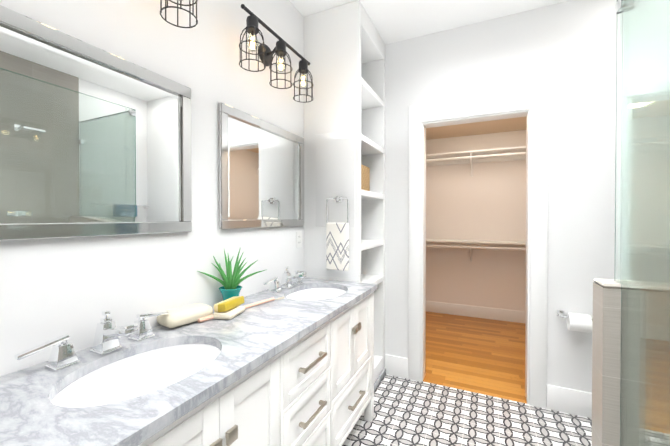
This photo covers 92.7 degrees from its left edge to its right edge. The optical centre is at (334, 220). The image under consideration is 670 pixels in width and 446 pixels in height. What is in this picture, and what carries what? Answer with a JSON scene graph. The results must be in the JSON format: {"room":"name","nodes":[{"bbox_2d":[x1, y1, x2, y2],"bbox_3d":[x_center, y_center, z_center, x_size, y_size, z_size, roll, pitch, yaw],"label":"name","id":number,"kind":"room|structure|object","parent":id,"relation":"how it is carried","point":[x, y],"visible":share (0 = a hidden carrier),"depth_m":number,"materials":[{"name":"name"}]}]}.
{"room":"bathroom","nodes":[
{"label":"bathroom","id":0,"kind":"room"},
{"bbox_2d":[0,0,303,376],"bbox_3d":[-0.733,-0.081,1.383,0.120,2.880,3.578,0,1,25],"label":"wall","id":1,"kind":"structure","parent":0,"point":[54,288],"depth_m":1.33,"materials":[{"name":"white paint"}]},
{"bbox_2d":[0,5,191,240],"bbox_3d":[-0.809,-0.263,1.053,0.021,0.630,0.790,0,1,25],"label":"mirror","id":2,"kind":"object","parent":1,"relation":"attached to","point":[95,141],"visible":0.98,"depth_m":1.04,"materials":[{"name":"silver metal"}]},
{"bbox_2d":[160,0,197,27],"bbox_3d":[-0.732,-0.918,1.022,0.181,0.271,0.662,0,1,25],"label":"sconce","id":3,"kind":"object","parent":1,"relation":"attached to","point":[180,7],"visible":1,"depth_m":1.26,"materials":[{"name":"black metal"}]},
{"bbox_2d":[218,102,303,228],"bbox_3d":[-0.396,-0.272,1.926,0.021,0.623,0.790,0,1,25],"label":"mirror","id":4,"kind":"object","parent":1,"relation":"attached to","point":[261,173],"visible":0.98,"depth_m":1.82,"materials":[{"name":"silver metal"}]},
{"bbox_2d":[239,4,312,102],"bbox_3d":[-0.335,-0.926,1.863,0.181,0.271,0.662,0,1,25],"label":"sconce","id":5,"kind":"object","parent":1,"relation":"attached to","point":[265,54],"visible":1,"depth_m":1.83,"materials":[{"name":"black metal"}]},
{"bbox_2d":[296,231,301,247],"bbox_3d":[-0.253,0.131,2.249,0.008,0.114,0.070,0,1,25],"label":"electrical outlet plate","id":6,"kind":"object","parent":1,"relation":"attached to","point":[298,239],"visible":1,"depth_m":2.24,"materials":[{"name":"plastic"}]},
{"bbox_2d":[289,0,569,44],"bbox_3d":[0.519,-1.486,0.778,2.890,0.060,3.578,0,1,25],"label":"ceiling","id":7,"kind":"structure","parent":0,"point":[393,21],"depth_m":2.24,"materials":[{"name":"white paint"}]},
{"bbox_2d":[342,374,591,445],"bbox_3d":[0.493,1.335,0.749,2.890,0.060,3.458,0,1,25],"label":"floor","id":8,"kind":"structure","parent":0,"point":[408,412],"depth_m":2.06,"materials":[{"name":"white tile"}]},
{"bbox_2d":[128,287,377,445],"bbox_3d":[-0.361,0.874,1.372,0.562,0.850,1.821,0,1,25],"label":"bathroom vanity","id":9,"kind":"object","parent":8,"relation":"on","point":[294,366],"depth_m":1.25,"materials":[{"name":"white paint"}]},
{"bbox_2d":[0,279,377,445],"bbox_3d":[-0.369,0.434,1.363,0.556,0.030,1.844,0,1,25],"label":"countertop","id":10,"kind":"structure","parent":9,"relation":"on","point":[27,418],"depth_m":0.87,"materials":[{"name":"grey stone"}]},
{"bbox_2d":[14,311,168,370],"bbox_3d":[-0.699,0.374,1.018,0.167,0.096,0.444,0,1,25],"label":"faucet","id":11,"kind":"object","parent":10,"relation":"on","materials":[{"name":"silver metal"}]},
{"bbox_2d":[32,335,235,422],"bbox_3d":[-0.551,0.522,0.950,0.384,0.162,0.514,0,1,25],"label":"sink","id":12,"kind":"object","parent":10,"relation":"in","point":[100,390],"depth_m":1.04,"materials":[{"name":"white ceramic"}]},
{"bbox_2d":[157,296,283,327],"bbox_3d":[-0.488,0.384,1.484,0.217,0.065,0.620,0,1,25],"label":"toiletries","id":13,"kind":"object","parent":10,"relation":"on","point":[229,308],"visible":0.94,"depth_m":1.34,"materials":[{"name":"wood"}]},
{"bbox_2d":[198,247,264,300],"bbox_3d":[-0.455,0.274,1.545,0.241,0.285,0.313,0,1,25],"label":"plant pot","id":14,"kind":"object","parent":10,"relation":"on","point":[230,287],"visible":0.92,"depth_m":1.54,"materials":[{"name":"green plant"}]},
{"bbox_2d":[263,271,307,290],"bbox_3d":[-0.254,0.366,1.958,0.167,0.096,0.444,0,1,25],"label":"faucet","id":15,"kind":"object","parent":10,"relation":"on","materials":[{"name":"silver metal"}]},
{"bbox_2d":[280,283,351,302],"bbox_3d":[-0.106,0.514,1.890,0.384,0.162,0.514,0,1,25],"label":"sink","id":16,"kind":"object","parent":10,"relation":"in","point":[318,292],"depth_m":2.07,"materials":[{"name":"white ceramic"}]},
{"bbox_2d":[304,0,384,382],"bbox_3d":[0.097,-0.090,2.495,0.425,2.759,0.616,0,1,25],"label":"built-in shelving unit","id":17,"kind":"object","parent":8,"relation":"on","point":[344,109],"visible":0.71,"depth_m":2.25,"materials":[{"name":"white wood"}]},
{"bbox_2d":[326,196,348,270],"bbox_3d":[0.021,0.082,2.166,0.165,0.504,0.046,0,1,25],"label":"towel ring","id":18,"kind":"object","parent":17,"relation":"attached to","point":[337,246],"visible":1,"depth_m":2.14,"materials":[{"name":"white fabric"}]},
{"bbox_2d":[326,223,348,270],"bbox_3d":[0.017,0.173,2.159,0.164,0.322,0.028,0,1,25],"label":"towel","id":19,"kind":"object","parent":18,"relation":"hanging from","point":[337,234],"depth_m":2.14,"materials":[{"name":"white fabric"}]},
{"bbox_2d":[361,164,369,190],"bbox_3d":[0.081,-0.309,2.382,0.295,0.185,0.240,0,1,25],"label":"seagrass basket","id":20,"kind":"object","parent":17,"relation":"on","point":[365,177],"visible":0.17,"depth_m":2.34,"materials":[{"name":"beige wicker"}]},
{"bbox_2d":[374,368,385,391],"bbox_3d":[0.296,1.265,2.417,0.012,0.050,0.608,0,1,25],"label":"baseboard","id":21,"kind":"structure","parent":17,"relation":"attached to","point":[379,378],"depth_m":2.52,"materials":[{"name":"wood"}]},
{"bbox_2d":[592,278,624,445],"bbox_3d":[1.668,0.790,1.280,0.985,1.020,0.150,0,1,25],"label":"tiled wall","id":22,"kind":"structure","parent":8,"relation":"on","point":[607,349],"depth_m":1.41,"materials":[{"name":"tile"}]},
{"bbox_2d":[614,0,669,445],"bbox_3d":[1.486,0.154,0.837,0.914,2.301,0.966,0,1,25],"label":"glass panels","id":23,"kind":"object","parent":8,"relation":"on","point":[643,225],"visible":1,"depth_m":1.21,"materials":[{"name":"clear glass"}]},
{"bbox_2d":[426,116,526,139],"bbox_3d":[1.640,-1.149,3.326,2.340,0.060,1.982,0,1,25],"label":"ceiling","id":24,"kind":"structure","parent":0,"point":[494,126],"depth_m":3.89,"materials":[{"name":"paint"}]},
{"bbox_2d":[385,0,619,392],"bbox_3d":[1.258,-0.120,2.353,2.650,2.820,0.120,0,1,25],"label":"wall","id":25,"kind":"structure","parent":0,"point":[565,52],"depth_m":2.17,"materials":[{"name":"white paint"}]},
{"bbox_2d":[408,85,547,408],"bbox_3d":[1.053,0.182,2.447,0.947,2.215,0.140,0,1,25],"label":"door frame","id":26,"kind":"structure","parent":25,"relation":"attached to","point":[531,104],"depth_m":2.29,"materials":[{"name":"white wood"}]},
{"bbox_2d":[385,354,591,417],"bbox_3d":[1.284,1.212,1.919,2.222,0.165,0.666,0,1,25],"label":"baseboard","id":27,"kind":"structure","parent":25,"relation":"attached to","point":[570,401],"depth_m":2.16,"materials":[{"name":"white wood"}]},
{"bbox_2d":[557,310,592,332],"bbox_3d":[1.568,0.658,2.075,0.190,0.110,0.130,0,1,25],"label":"toilet paper holder","id":28,"kind":"object","parent":25,"relation":"attached to","point":[579,322],"visible":0.85,"depth_m":2.03,"materials":[{"name":"white paper"}]},
{"label":"outside","id":29,"kind":"structure","parent":0,"visible":0},
{"bbox_2d":[423,311,526,403],"bbox_3d":[1.614,1.311,3.295,2.340,0.062,2.102,0,1,25],"label":"floor","id":30,"kind":"structure","parent":29,"point":[479,355],"depth_m":3.04,"materials":[{"name":"brown wood"}]},
{"bbox_2d":[426,130,525,310],"bbox_3d":[1.640,-0.069,3.336,2.340,2.700,1.982,0,1,25],"label":"wall","id":31,"kind":"structure","parent":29,"point":[487,201],"depth_m":4.19,"materials":[{"name":"paint"}]},
{"bbox_2d":[426,301,524,322],"bbox_3d":[2.009,1.199,4.128,2.100,0.150,0.017,0,1,25],"label":"baseboard","id":32,"kind":"structure","parent":31,"relation":"attached to","point":[481,312],"depth_m":4.18,"materials":[{"name":"white wood"}]},
{"bbox_2d":[426,239,525,261],"bbox_3d":[1.946,0.400,3.988,2.100,0.290,0.310,0,1,25],"label":"closet shelf","id":33,"kind":"object","parent":31,"relation":"attached to","point":[485,244],"visible":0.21,"depth_m":4.04,"materials":[{"name":"white wood"}]},
{"bbox_2d":[426,146,525,176],"bbox_3d":[1.946,-0.720,3.978,2.100,0.290,0.310,0,1,25],"label":"closet shelf","id":34,"kind":"object","parent":31,"relation":"attached to","point":[485,155],"visible":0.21,"depth_m":4.05,"materials":[{"name":"white wood"}]}
]}

